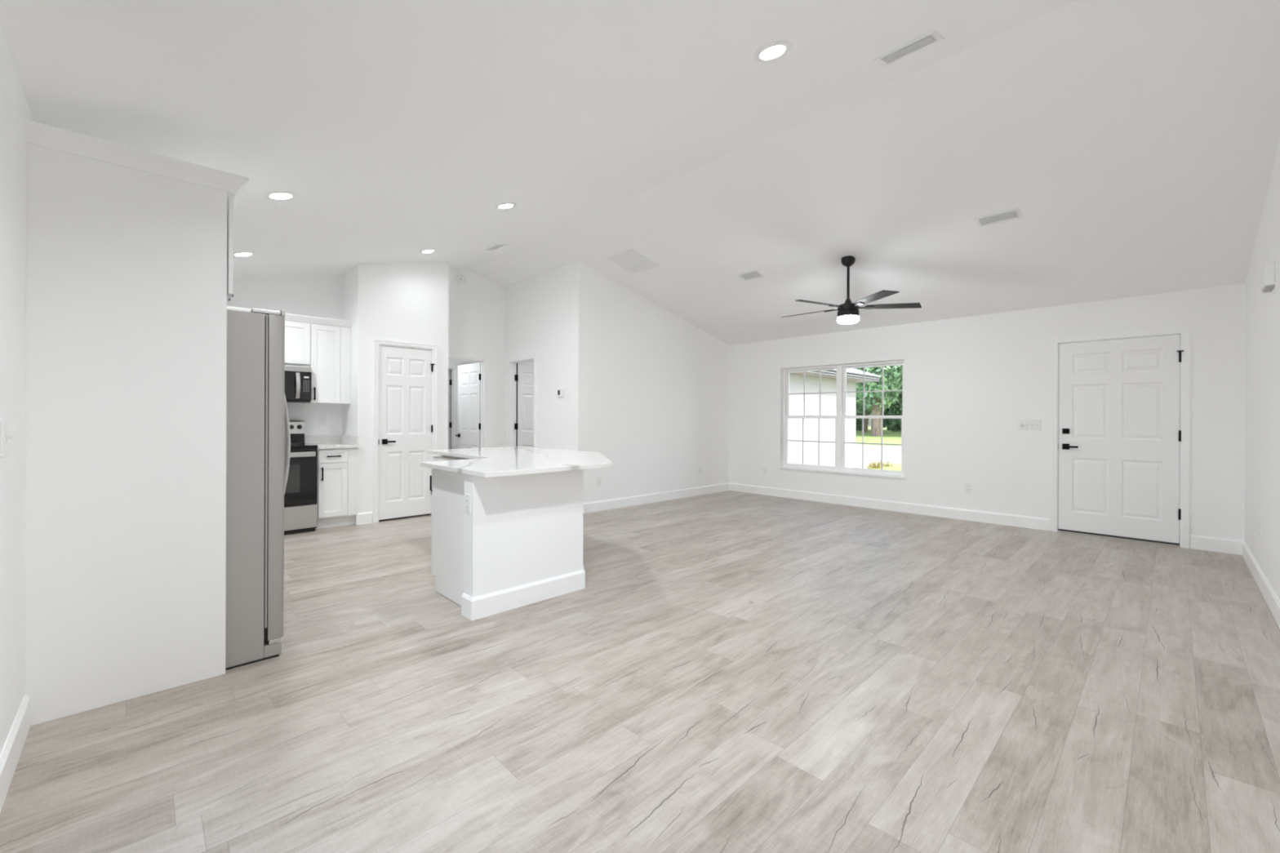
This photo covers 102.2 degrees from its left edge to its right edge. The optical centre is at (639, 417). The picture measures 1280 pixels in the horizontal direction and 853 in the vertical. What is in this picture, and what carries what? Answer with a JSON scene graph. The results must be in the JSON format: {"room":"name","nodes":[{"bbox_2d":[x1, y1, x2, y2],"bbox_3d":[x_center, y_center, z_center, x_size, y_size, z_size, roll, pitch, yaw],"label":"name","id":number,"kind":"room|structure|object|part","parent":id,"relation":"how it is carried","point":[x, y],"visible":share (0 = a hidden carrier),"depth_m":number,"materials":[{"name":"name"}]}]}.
{"room":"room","nodes":[
{"label":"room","id":0,"kind":"room"},
{"bbox_2d":[0,26,33,754],"bbox_3d":[-2.548,-0.018,2.089,0.120,2.450,7.694,0,0,-44],"label":"wall","id":1,"kind":"structure","parent":0,"point":[14,107],"depth_m":1.80,"materials":[{"name":"white paint"}]},
{"bbox_2d":[0,421,12,457],"bbox_3d":[-2.058,0.069,1.682,0.018,0.115,0.080,0,0,-44],"label":"light switch","id":2,"kind":"object","parent":1,"relation":"attached to","point":[4,424],"visible":1,"depth_m":1.66,"materials":[{"name":"white plastic"}]},
{"bbox_3d":[-2.062,0.069,1.678,0.006,0.115,0.080,0,0,-44],"label":"plate","id":3,"kind":"part","parent":2,"relation":"part of","materials":[{"name":"white plastic"}]},
{"bbox_2d":[0,694,30,813],"bbox_3d":[-2.111,1.144,1.732,0.015,0.130,0.780,0,0,-44],"label":"baseboard","id":4,"kind":"structure","parent":1,"relation":"attached to","point":[11,753],"depth_m":1.77,"materials":[{"name":"white paint"}]},
{"bbox_2d":[226,195,233,302],"bbox_3d":[-2.480,-0.831,2.597,0.681,0.477,0.923,0,0,-44],"label":"upper cabinet","id":5,"kind":"object","parent":1,"relation":"attached to","point":[230,198],"visible":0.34,"depth_m":2.48,"materials":[{"name":"white wood"}]},
{"bbox_2d":[24,119,248,212],"bbox_3d":[-2.453,-1.107,2.576,0.689,0.072,1.000,0,0,-44],"label":"crown molding","id":6,"kind":"structure","parent":5,"relation":"attached to","point":[37,134],"depth_m":2.20,"materials":[{"name":"white wood"}]},
{"bbox_2d":[342,266,355,435],"bbox_3d":[-3.390,-0.282,6.114,0.100,2.973,0.500,0,0,-44],"label":"wall","id":7,"kind":"structure","parent":0,"point":[348,277],"depth_m":6.01,"materials":[{"name":"white paint"}]},
{"bbox_2d":[226,306,351,327],"bbox_3d":[-4.094,-1.086,5.272,2.086,0.068,0.062,0,0,-44],"label":"crown molding","id":8,"kind":"structure","parent":7,"relation":"attached to","point":[288,317],"depth_m":5.72,"materials":[{"name":"white wood"}]},
{"bbox_2d":[226,269,533,447],"bbox_3d":[-2.462,-0.460,7.445,7.459,3.335,0.120,0,0,-44],"label":"wall","id":9,"kind":"structure","parent":0,"point":[476,307],"depth_m":7.21,"materials":[{"name":"white paint"}]},
{"bbox_2d":[284,320,310,367],"bbox_3d":[-4.025,-0.805,5.576,0.756,0.493,0.386,0,0,-44],"label":"upper cabinet","id":10,"kind":"object","parent":9,"relation":"attached to","point":[297,334],"visible":0.21,"depth_m":5.65,"materials":[{"name":"white wood"}]},
{"bbox_2d":[284,365,311,402],"bbox_3d":[-3.991,-0.364,5.537,0.752,0.379,0.461,0,0,-44],"label":"microwave","id":11,"kind":"object","parent":10,"relation":"attached to","point":[298,380],"visible":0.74,"depth_m":5.57,"materials":[{"name":"black plastic"}]},
{"bbox_3d":[-3.912,-0.347,5.382,0.649,0.303,0.025,0,0,-44],"label":"door","id":12,"kind":"part","parent":11,"relation":"part of","materials":[{"name":"black glass"}]},
{"bbox_3d":[-3.671,-0.348,5.557,0.036,0.278,0.044,0,0,-44],"label":"handle","id":13,"kind":"part","parent":11,"relation":"part of","materials":[{"name":"silver metal"}]},
{"bbox_3d":[-3.876,-0.526,5.418,0.750,0.051,0.022,0,0,-44],"label":"vent trim","id":14,"kind":"part","parent":11,"relation":"part of","materials":[{"name":"silver metal"}]},
{"bbox_3d":[-3.642,-0.346,5.644,0.099,0.303,0.025,0,0,-44],"label":"control panel","id":15,"kind":"part","parent":11,"relation":"part of","materials":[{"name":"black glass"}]},
{"bbox_2d":[304,434,340,443],"bbox_3d":[-3.739,0.252,6.112,0.401,0.098,0.020,0,0,-44],"label":"backsplash","id":16,"kind":"structure","parent":9,"relation":"attached to","point":[335,438],"depth_m":6.10,"materials":[{"name":"stone"}]},
{"bbox_2d":[319,416,326,426],"bbox_3d":[-3.744,0.043,6.114,0.070,0.115,0.009,0,0,-44],"label":"wall outlet","id":17,"kind":"object","parent":9,"relation":"attached to","point":[322,420],"visible":1,"depth_m":6.11,"materials":[{"name":"white plastic"}]},
{"bbox_2d":[302,323,351,404],"bbox_3d":[-3.609,-0.607,5.980,0.402,0.885,0.386,0,0,-44],"label":"upper cabinet","id":18,"kind":"object","parent":9,"relation":"attached to","point":[330,345],"visible":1,"depth_m":5.87,"materials":[{"name":"white wood"}]},
{"bbox_3d":[-3.607,-0.267,5.739,0.012,0.140,0.036,0,0,-44],"label":"handle","id":19,"kind":"part","parent":18,"relation":"part of","materials":[{"name":"black metal"}]},
{"bbox_3d":[-3.543,-0.605,5.838,0.290,0.875,0.019,0,0,-44],"label":"door","id":20,"kind":"part","parent":18,"relation":"part of","materials":[{"name":"white wood"}]},
{"bbox_2d":[456,275,466,284],"bbox_3d":[-2.509,-1.948,7.284,0.136,0.136,0.038,0,0,-44],"label":"smoke detector","id":21,"kind":"object","parent":9,"relation":"attached to","point":[460,279],"visible":1,"depth_m":7.27,"materials":[{"name":"white plastic"}]},
{"bbox_2d":[448,353,488,448],"bbox_3d":[-2.824,0.160,7.612,0.910,2.093,0.897,0,0,-44],"label":"door","id":22,"kind":"structure","parent":9,"relation":"in","point":[473,378],"depth_m":7.78,"materials":[{"name":"white paint"}]},
{"bbox_2d":[354,261,448,524],"bbox_3d":[-2.835,-0.393,6.220,1.043,3.198,0.120,0,0,-44],"label":"wall","id":23,"kind":"structure","parent":0,"point":[405,301],"depth_m":6.06,"materials":[{"name":"white paint"}]},
{"bbox_2d":[355,511,372,524],"bbox_3d":[-3.119,1.140,5.856,0.168,0.130,0.015,0,0,-44],"label":"baseboard","id":24,"kind":"structure","parent":23,"relation":"attached to","point":[362,518],"depth_m":5.85,"materials":[{"name":"white paint"}]},
{"bbox_2d":[372,338,438,523],"bbox_3d":[-2.811,0.149,6.207,0.745,2.114,0.174,0,0,-44],"label":"door","id":25,"kind":"structure","parent":23,"relation":"in","point":[406,374],"depth_m":6.17,"materials":[{"name":"white paint"}]},
{"bbox_2d":[448,360,476,365],"bbox_3d":[-3.094,-0.015,8.965,2.560,2.440,0.120,0,0,-44],"label":"wall","id":26,"kind":"structure","parent":0,"point":[452,362],"depth_m":8.87,"materials":[{"name":"white paint"}]},
{"bbox_2d":[448,364,457,448],"bbox_3d":[-3.722,0.156,8.855,0.871,2.093,0.872,0,0,-44],"label":"door","id":27,"kind":"structure","parent":26,"relation":"in","point":[453,370],"depth_m":8.84,"materials":[{"name":"white paint"}]},
{"bbox_2d":[461,469,585,621],"bbox_3d":[-0.920,0.779,4.340,0.825,0.868,2.421,0,0,-12],"label":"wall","id":28,"kind":"structure","parent":0,"point":[523,534],"depth_m":3.33,"materials":[{"name":"white paint"}]},
{"bbox_2d":[465,493,471,513],"bbox_3d":[-1.045,0.522,3.146,0.009,0.115,0.066,0,0,-44],"label":"wall outlet","id":29,"kind":"object","parent":28,"relation":"attached to","point":[468,497],"visible":1,"depth_m":3.14,"materials":[{"name":"white plastic"}]},
{"bbox_2d":[420,446,613,477],"bbox_3d":[-1.100,0.328,4.311,1.575,0.031,2.250,0,0,-44],"label":"countertop","id":30,"kind":"structure","parent":28,"relation":"on","point":[483,462],"depth_m":3.69,"materials":[{"name":"stone"}]},
{"bbox_2d":[430,454,468,490],"bbox_3d":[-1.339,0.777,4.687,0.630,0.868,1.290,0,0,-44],"label":"sink","id":31,"kind":"object","parent":30,"relation":"in","point":[442,457],"visible":0.06,"depth_m":4.83,"materials":[{"name":"white metal"}]},
{"bbox_3d":[-1.972,0.619,4.915,0.036,0.140,0.012,0,0,-44],"label":"handle","id":32,"kind":"part","parent":31,"relation":"part of","materials":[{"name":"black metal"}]},
{"bbox_3d":[-1.756,0.440,4.732,0.019,0.140,0.624,0,0,-44],"label":"drawer","id":33,"kind":"part","parent":31,"relation":"part of","materials":[{"name":"white"}]},
{"bbox_3d":[-0.893,1.148,4.331,0.783,0.130,2.420,0,0,-10],"label":"baseboard","id":34,"kind":"part","parent":28,"relation":"part of","materials":[{"name":"white paint"}]},
{"bbox_2d":[505,262,573,450],"bbox_3d":[-1.393,-0.388,7.227,0.120,3.198,1.682,0,0,-44],"label":"wall","id":35,"kind":"structure","parent":0,"point":[539,308],"depth_m":6.98,"materials":[{"name":"white paint"}]},
{"bbox_2d":[506,353,537,447],"bbox_3d":[-1.425,0.162,7.736,0.822,2.098,0.806,0,0,-44],"label":"door","id":36,"kind":"structure","parent":35,"relation":"in","point":[521,379],"depth_m":7.79,"materials":[{"name":"white paint"}]},
{"bbox_2d":[557,388,564,396],"bbox_3d":[-1.028,-0.325,6.747,0.024,0.105,0.130,0,0,-44],"label":"thermostat","id":37,"kind":"object","parent":35,"relation":"attached to","point":[560,391],"visible":1,"depth_m":6.72,"materials":[{"name":"white plastic"}]},
{"bbox_2d":[0,490,1279,852],"bbox_3d":[-0.773,1.274,5.625,7.959,0.120,10.654,0,0,-44],"label":"floor","id":38,"kind":"structure","parent":0,"point":[730,671],"depth_m":2.17,"materials":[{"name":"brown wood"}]},
{"bbox_2d":[24,143,226,725],"bbox_3d":[-2.179,0.069,2.235,0.614,2.280,0.019,0,0,-44],"label":"end panel","id":39,"kind":"object","parent":38,"relation":"on","point":[126,268],"visible":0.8,"depth_m":2.20,"materials":[{"name":"white paint"}]},
{"bbox_2d":[225,308,290,670],"bbox_3d":[-2.383,0.329,2.698,0.915,1.757,0.900,0,0,-44],"label":"refrigerator","id":40,"kind":"object","parent":38,"relation":"on","point":[258,432],"visible":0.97,"depth_m":2.55,"materials":[{"name":"grey metal"}]},
{"bbox_3d":[-2.419,1.202,2.666,0.785,0.012,0.880,0,0,-44],"label":"foot rail","id":41,"kind":"part","parent":40,"relation":"part of","materials":[{"name":"black plastic"}]},
{"bbox_3d":[-1.968,0.298,2.757,0.078,1.633,0.407,0,0,-44],"label":"door","id":42,"kind":"part","parent":40,"relation":"part of","materials":[{"name":"silver metal"}]},
{"bbox_3d":[-2.091,0.149,2.987,0.093,0.847,0.024,0,0,-44],"label":"handle","id":43,"kind":"part","parent":40,"relation":"part of","materials":[{"name":"silver metal"}]},
{"bbox_3d":[-2.030,0.149,2.924,0.093,0.847,0.024,0,0,-44],"label":"handle","id":44,"kind":"part","parent":40,"relation":"part of","materials":[{"name":"silver metal"}]},
{"bbox_2d":[284,420,317,534],"bbox_3d":[-3.894,0.616,5.434,0.756,1.172,0.720,0,0,-44],"label":"range","id":45,"kind":"object","parent":38,"relation":"on","point":[300,496],"visible":0.38,"depth_m":5.39,"materials":[{"name":"silver metal"}]},
{"bbox_3d":[-3.695,1.036,5.227,0.748,0.237,0.036,0,0,-44],"label":"drawer","id":46,"kind":"part","parent":45,"relation":"part of","materials":[{"name":"silver metal"}]},
{"bbox_3d":[-3.691,0.613,5.225,0.748,0.596,0.038,0,0,-44],"label":"oven door","id":47,"kind":"part","parent":45,"relation":"part of","materials":[{"name":"black glass"}]},
{"bbox_3d":[-3.660,0.379,5.193,0.694,0.048,0.050,0,0,-44],"label":"handle","id":48,"kind":"part","parent":45,"relation":"part of","materials":[{"name":"silver metal"}]},
{"bbox_2d":[290,443,317,448],"bbox_3d":[-3.886,0.298,5.427,0.756,0.019,0.598,0,0,-44],"label":"cooktop","id":49,"kind":"object","parent":45,"relation":"in","point":[292,445],"depth_m":5.44,"materials":[{"name":"black glass"}]},
{"bbox_2d":[315,448,357,528],"bbox_3d":[-3.505,0.770,5.869,0.399,0.868,0.656,0,0,-44],"label":"base cabinet","id":50,"kind":"object","parent":38,"relation":"on","point":[337,468],"visible":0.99,"depth_m":5.67,"materials":[{"name":"white wood"}]},
{"bbox_3d":[-3.399,0.604,5.540,0.012,0.140,0.036,0,0,-44],"label":"handle","id":51,"kind":"part","parent":50,"relation":"part of","materials":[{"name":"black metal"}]},
{"bbox_2d":[304,434,358,448],"bbox_3d":[-3.515,0.269,5.880,0.401,0.130,0.665,0,0,-44],"label":"countertop","id":52,"kind":"structure","parent":50,"relation":"on","point":[336,441],"depth_m":6.01,"materials":[{"name":"stone"}]},
{"bbox_3d":[-3.339,0.419,5.636,0.280,0.134,0.019,0,0,-44],"label":"drawer","id":53,"kind":"part","parent":50,"relation":"part of","materials":[{"name":"white wood"}]},
{"bbox_3d":[-3.340,0.786,5.636,0.280,0.580,0.019,0,0,-44],"label":"door","id":54,"kind":"part","parent":50,"relation":"part of","materials":[{"name":"white wood"}]},
{"bbox_3d":[-3.319,0.418,5.617,0.136,0.012,0.036,0,0,-44],"label":"handle","id":55,"kind":"part","parent":50,"relation":"part of","materials":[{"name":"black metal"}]},
{"bbox_2d":[431,468,464,605],"bbox_3d":[-1.082,0.778,3.641,0.540,0.868,0.638,0,0,-44],"label":"base cabinet","id":56,"kind":"object","parent":38,"relation":"on","point":[447,487],"visible":0.39,"depth_m":3.45,"materials":[{"name":"white wood"}]},
{"bbox_3d":[-1.282,0.809,3.828,0.508,0.575,0.019,0,0,-44],"label":"door","id":57,"kind":"part","parent":56,"relation":"part of","materials":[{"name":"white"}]},
{"bbox_2d":[0,0,1279,345],"bbox_3d":[0.179,-1.742,4.727,7.859,1.132,7.854,0,0,-44],"label":"ceiling","id":58,"kind":"structure","parent":0,"point":[1135,143],"depth_m":3.23,"materials":[{"name":"white paint"}]},
{"bbox_2d":[233,251,255,257],"bbox_3d":[-3.563,-1.471,4.647,0.182,0.049,0.188,0,0,-40],"label":"recessed light","id":59,"kind":"object","parent":58,"relation":"in","point":[242,254],"visible":0.96,"depth_m":4.63,"materials":[{"name":"white plastic"}]},
{"bbox_2d":[263,191,297,199],"bbox_3d":[-2.367,-1.466,3.411,0.182,0.049,0.188,0,0,-40],"label":"recessed light","id":60,"kind":"object","parent":58,"relation":"in","point":[273,195],"visible":1,"depth_m":3.39,"materials":[{"name":"white plastic"}]},
{"bbox_2d":[418,248,436,253],"bbox_3d":[-2.357,-1.859,5.764,0.182,0.049,0.188,0,0,-40],"label":"recessed light","id":61,"kind":"object","parent":58,"relation":"in","point":[427,251],"visible":1,"depth_m":5.74,"materials":[{"name":"white"}]},
{"bbox_2d":[484,244,507,250],"bbox_3d":[-1.711,-2.033,6.165,0.142,0.039,0.305,0,0,-44],"label":"ceiling vent","id":62,"kind":"object","parent":58,"relation":"in","point":[496,246],"visible":1,"depth_m":6.14,"materials":[{"name":"white plastic"}]},
{"bbox_2d":[494,202,516,208],"bbox_3d":[-1.168,-1.851,4.516,0.182,0.049,0.188,0,0,-40],"label":"recessed light","id":63,"kind":"object","parent":58,"relation":"in","point":[506,205],"visible":1,"depth_m":4.49,"materials":[{"name":"white"}]},
{"bbox_2d":[606,248,659,273],"bbox_3d":[-0.077,-1.890,6.270,0.439,0.108,0.470,0,0,-44],"label":"ceiling vent","id":64,"kind":"object","parent":58,"relation":"in","point":[631,260],"visible":1,"depth_m":6.26,"materials":[{"name":"white plastic"}]},
{"bbox_2d":[736,270,764,281],"bbox_3d":[1.311,-1.678,6.109,0.176,0.046,0.285,0,0,-44],"label":"ceiling vent","id":65,"kind":"object","parent":58,"relation":"in","point":[754,274],"visible":1,"depth_m":6.10,"materials":[{"name":"white plastic"}]},
{"bbox_2d":[753,40,791,62],"bbox_3d":[0.669,-1.841,2.600,0.182,0.049,0.188,0,0,-40],"label":"recessed light","id":66,"kind":"object","parent":58,"relation":"in","point":[774,51],"visible":1,"depth_m":2.58,"materials":[{"name":"white plastic"}]},
{"bbox_2d":[781,255,921,324],"bbox_3d":[2.123,-1.323,5.399,1.396,0.684,1.368,0,0,-44],"label":"ceiling fan","id":67,"kind":"object","parent":58,"relation":"hanging from","point":[847,312],"visible":1,"depth_m":5.29,"materials":[{"name":"black metal"}]},
{"bbox_3d":[1.851,-1.149,5.692,0.128,0.030,0.569,0,0,-44],"label":"blade","id":68,"kind":"part","parent":67,"relation":"part of","materials":[{"name":"grey wood"}]},
{"bbox_3d":[1.769,-1.149,5.177,0.571,0.030,0.125,0,0,-28],"label":"blade","id":69,"kind":"part","parent":67,"relation":"part of","materials":[{"name":"grey wood"}]},
{"bbox_3d":[2.171,-1.016,5.378,0.212,0.070,0.212,0,0,-44],"label":"lamp shade","id":70,"kind":"part","parent":67,"relation":"part of","materials":[{"name":"white glass"}]},
{"bbox_3d":[2.239,-1.148,4.933,0.125,0.030,0.571,0,0,-10],"label":"blade","id":71,"kind":"part","parent":67,"relation":"part of","materials":[{"name":"grey wood"}]},
{"bbox_3d":[2.616,-1.146,5.304,0.571,0.030,0.125,0,0,8],"label":"blade","id":72,"kind":"part","parent":67,"relation":"part of","materials":[{"name":"grey wood"}]},
{"bbox_2d":[874,30,944,66],"bbox_3d":[1.470,-2.011,2.823,0.156,0.042,0.307,0,0,-44],"label":"ceiling vent","id":73,"kind":"object","parent":58,"relation":"in","point":[932,37],"visible":1,"depth_m":2.81,"materials":[{"name":"white plastic"}]},
{"bbox_2d":[973,208,1022,227],"bbox_3d":[3.010,-1.675,4.337,0.159,0.042,0.315,0,0,-44],"label":"ceiling vent","id":74,"kind":"object","parent":58,"relation":"in","point":[1013,214],"visible":1,"depth_m":4.33,"materials":[{"name":"white plastic"}]},
{"bbox_2d":[572,261,728,502],"bbox_3d":[0.331,-0.381,7.643,3.174,3.198,0.120,0,0,-44],"label":"wall","id":75,"kind":"structure","parent":0,"point":[651,386],"depth_m":7.27,"materials":[{"name":"white paint"}]},
{"bbox_2d":[596,476,601,485],"bbox_3d":[-0.524,0.827,6.729,0.070,0.115,0.009,0,0,-44],"label":"wall outlet","id":76,"kind":"object","parent":75,"relation":"attached to","point":[598,478],"visible":1,"depth_m":6.73,"materials":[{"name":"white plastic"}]},
{"bbox_2d":[582,482,728,513],"bbox_3d":[0.372,1.153,7.595,3.174,0.130,0.015,0,0,-44],"label":"baseboard","id":77,"kind":"structure","parent":75,"relation":"attached to","point":[590,507],"depth_m":7.38,"materials":[{"name":"white paint"}]},
{"bbox_2d":[699,466,702,474],"bbox_3d":[0.976,0.835,8.184,0.070,0.115,0.009,0,0,-44],"label":"wall outlet","id":78,"kind":"object","parent":75,"relation":"attached to","point":[700,468],"visible":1,"depth_m":8.18,"materials":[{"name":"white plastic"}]},
{"bbox_2d":[728,283,1245,548],"bbox_3d":[2.407,-0.003,7.924,0.200,2.455,9.174,0,0,-44],"label":"wall","id":79,"kind":"structure","parent":0,"point":[969,381],"depth_m":6.03,"materials":[{"name":"white paint"}]},
{"bbox_2d":[763,466,767,474],"bbox_3d":[1.995,0.832,8.196,0.009,0.115,0.070,0,0,-44],"label":"wall outlet","id":80,"kind":"object","parent":79,"relation":"attached to","point":[765,468],"visible":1,"depth_m":8.19,"materials":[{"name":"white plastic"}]},
{"bbox_2d":[777,360,905,479],"bbox_3d":[2.864,0.014,7.416,0.201,1.555,1.844,0,0,-44],"label":"window","id":81,"kind":"structure","parent":79,"relation":"in","point":[841,393],"depth_m":7.42,"materials":[{"name":"white plastic"}]},
{"bbox_3d":[2.576,0.356,7.767,0.032,0.779,0.832,0,0,-44],"label":"sash","id":82,"kind":"part","parent":81,"relation":"part of","materials":[{"name":"white plastic"}]},
{"bbox_2d":[787,417,835,465],"bbox_3d":[2.578,0.356,7.769,0.007,0.699,0.768,0,0,-44],"label":"grille","id":83,"kind":"object","parent":81,"relation":"attached to","point":[788,464],"depth_m":7.86,"materials":[{"name":"white plastic"}]},
{"bbox_3d":[2.602,-0.362,7.790,0.032,0.741,0.832,0,0,-44],"label":"sash","id":84,"kind":"part","parent":81,"relation":"part of","materials":[{"name":"white plastic"}]},
{"bbox_2d":[789,370,835,415],"bbox_3d":[2.605,-0.368,7.792,0.007,0.673,0.768,0,0,-44],"label":"grille","id":85,"kind":"object","parent":81,"relation":"attached to","point":[804,393],"depth_m":7.81,"materials":[{"name":"white plastic"}]},
{"bbox_3d":[2.829,0.780,7.384,0.111,0.022,1.844,0,0,-44],"label":"sill","id":86,"kind":"part","parent":81,"relation":"part of","materials":[{"name":"white paint"}]},
{"bbox_3d":[3.205,0.358,7.118,0.032,0.779,0.832,0,0,-44],"label":"sash","id":87,"kind":"part","parent":81,"relation":"part of","materials":[{"name":"white plastic"}]},
{"bbox_2d":[844,418,901,470],"bbox_3d":[3.208,0.358,7.120,0.007,0.699,0.768,0,0,-44],"label":"grille","id":88,"kind":"object","parent":81,"relation":"attached to","point":[846,468],"depth_m":7.19,"materials":[{"name":"white plastic"}]},
{"bbox_3d":[3.231,-0.360,7.141,0.032,0.741,0.832,0,0,-44],"label":"sash","id":89,"kind":"part","parent":81,"relation":"part of","materials":[{"name":"white plastic"}]},
{"bbox_2d":[845,366,902,415],"bbox_3d":[3.234,-0.366,7.143,0.007,0.673,0.768,0,0,-44],"label":"grille","id":90,"kind":"object","parent":81,"relation":"attached to","point":[846,367],"depth_m":7.23,"materials":[{"name":"white plastic"}]},
{"bbox_2d":[728,482,1048,530],"bbox_3d":[2.990,1.162,7.164,0.015,0.130,4.249,0,0,-44],"label":"baseboard","id":91,"kind":"structure","parent":79,"relation":"attached to","point":[1033,522],"depth_m":6.68,"materials":[{"name":"white paint"}]},
{"bbox_2d":[964,482,971,493],"bbox_3d":[3.939,0.839,6.191,0.009,0.115,0.070,0,0,-44],"label":"wall outlet","id":92,"kind":"object","parent":79,"relation":"attached to","point":[967,486],"visible":1,"depth_m":6.19,"materials":[{"name":"white plastic"}]},
{"bbox_2d":[1017,419,1041,430],"bbox_3d":[4.350,0.080,5.757,0.026,0.111,0.206,0,0,-44],"label":"light switch","id":93,"kind":"object","parent":79,"relation":"attached to","point":[1023,424],"visible":1,"depth_m":5.75,"materials":[{"name":"white plastic"}]},
{"bbox_2d":[1050,326,1190,548],"bbox_3d":[4.900,0.184,5.314,0.252,2.100,1.037,0,0,-44],"label":"door","id":94,"kind":"structure","parent":79,"relation":"in","point":[1120,402],"depth_m":5.23,"materials":[{"name":"white paint"}]},
{"bbox_3d":[4.588,0.309,5.492,0.052,0.022,0.117,0,0,-44],"label":"lever","id":95,"kind":"part","parent":94,"relation":"part of","materials":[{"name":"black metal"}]},
{"bbox_2d":[1190,534,1244,555],"bbox_3d":[5.319,1.171,4.762,0.015,0.130,0.334,0,0,-44],"label":"baseboard","id":96,"kind":"structure","parent":79,"relation":"attached to","point":[1197,542],"depth_m":4.76,"materials":[{"name":"white paint"}]},
{"bbox_2d":[1244,139,1279,599],"bbox_3d":[2.811,-0.441,2.008,7.459,3.335,0.120,0,0,-44],"label":"wall","id":97,"kind":"structure","parent":0,"point":[1262,310],"depth_m":3.66,"materials":[{"name":"white paint"}]},
{"bbox_2d":[1258,522,1261,539],"bbox_3d":[4.556,0.833,3.795,0.070,0.115,0.009,0,0,-44],"label":"wall outlet","id":98,"kind":"object","parent":97,"relation":"attached to","point":[1260,523],"visible":1,"depth_m":3.78,"materials":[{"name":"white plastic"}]},
{"bbox_2d":[1241,541,1279,628],"bbox_3d":[2.758,1.161,2.056,7.429,0.130,0.015,0,0,-44],"label":"baseboard","id":99,"kind":"structure","parent":97,"relation":"attached to","point":[1270,597],"depth_m":3.59,"materials":[{"name":"white paint"}]},
{"bbox_2d":[1260,260,1275,293],"bbox_3d":[4.116,-0.920,3.386,0.220,0.167,0.044,0,0,-44],"label":"door chime","id":100,"kind":"object","parent":97,"relation":"attached to","point":[1268,269],"visible":1,"depth_m":3.32,"materials":[{"name":"white plastic"}]},
{"label":"outside","id":101,"kind":"structure","parent":0,"visible":0},
{"bbox_2d":[834,444,901,468],"bbox_3d":[3.273,1.428,21.287,19.655,0.100,54.000,0,0,-44],"label":"driveway","id":102,"kind":"structure","parent":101,"point":[871,452],"depth_m":19.37,"materials":[{"name":"grey concrete"}]},
{"bbox_2d":[787,368,880,466],"bbox_3d":[1.655,-0.683,15.372,9.085,4.110,7.230,0,0,-44],"label":"garage wing","id":103,"kind":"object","parent":102,"relation":"on","point":[828,377],"visible":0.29,"depth_m":14.23,"materials":[{"name":"grey paint"}]},
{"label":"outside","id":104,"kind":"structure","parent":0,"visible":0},
{"bbox_2d":[855,426,901,446],"bbox_3d":[28.070,1.522,55.082,63.000,0.130,120.000,0,0,-44],"label":"field","id":105,"kind":"structure","parent":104,"point":[888,437],"depth_m":36.29,"materials":[{"name":"plant"}]},
{"bbox_2d":[855,409,871,431],"bbox_3d":[23.901,-2.058,58.053,5.018,8.285,4.998,0,0,-44],"label":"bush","id":106,"kind":"object","parent":105,"relation":"on","point":[858,421],"visible":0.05,"depth_m":56.91,"materials":[{"name":"green plant"}]},
{"bbox_2d":[863,409,867,432],"bbox_3d":[22.604,-4.851,51.500,5.195,12.601,5.092,0,0,-44],"label":"tree","id":107,"kind":"object","parent":105,"relation":"on","point":[865,420],"visible":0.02,"depth_m":51.38,"materials":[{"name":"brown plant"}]},
{"bbox_2d":[853,364,902,436],"bbox_3d":[18.330,-4.970,40.023,5.613,12.807,5.701,0,0,43],"label":"tree","id":108,"kind":"object","parent":105,"relation":"on","point":[892,374],"visible":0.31,"depth_m":39.08,"materials":[{"name":"green plant"}]},
{"bbox_3d":[18.352,-5.864,40.026,5.703,11.020,5.648,0,0,-44],"label":"crown","id":109,"kind":"part","parent":108,"relation":"part of","materials":[{"name":"green plant"}]},
{"bbox_2d":[855,368,902,413],"bbox_3d":[20.887,-4.876,45.813,5.283,12.641,5.209,0,0,-44],"label":"tree","id":110,"kind":"object","parent":105,"relation":"on","point":[859,409],"visible":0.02,"depth_m":45.99,"materials":[{"name":"green plant"}]},
{"bbox_2d":[880,410,899,430],"bbox_3d":[29.730,-2.071,60.108,4.829,8.151,4.984,0,0,-44],"label":"bush","id":111,"kind":"object","parent":105,"relation":"on","point":[883,422],"visible":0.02,"depth_m":59.97,"materials":[{"name":"green plant"}]},
{"bbox_2d":[880,376,902,431],"bbox_3d":[27.567,-2.062,54.171,4.966,8.360,4.738,0,0,-9],"label":"bush","id":112,"kind":"object","parent":105,"relation":"on","point":[895,424],"visible":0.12,"depth_m":53.34,"materials":[{"name":"green plant"}]},
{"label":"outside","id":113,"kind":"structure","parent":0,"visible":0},
{"bbox_2d":[865,463,901,471],"bbox_3d":[12.144,1.385,6.034,11.155,0.050,19.750,0,0,-44],"label":"lawn","id":114,"kind":"structure","parent":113,"point":[897,467],"depth_m":13.75,"materials":[{"name":"plant"}]},
{"bbox_2d":[866,459,884,467],"bbox_3d":[6.439,1.225,14.084,0.456,0.239,0.556,0,0,-44],"label":"clump","id":115,"kind":"object","parent":114,"relation":"on","point":[872,460],"visible":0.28,"depth_m":14.10,"materials":[{"name":"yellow plant"}]},
{"bbox_2d":[866,460,884,468],"bbox_3d":[6.241,1.224,13.695,0.451,0.238,0.513,0,0,-44],"label":"clump","id":116,"kind":"object","parent":114,"relation":"on","point":[873,466],"visible":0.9,"depth_m":13.65,"materials":[{"name":"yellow plant"}]},
{"bbox_2d":[878,458,894,466],"bbox_3d":[6.841,1.227,14.338,0.537,0.237,0.496,0,0,-44],"label":"clump","id":117,"kind":"object","parent":114,"relation":"on","point":[887,463],"visible":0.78,"depth_m":14.26,"materials":[{"name":"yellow plant"}]}
]}

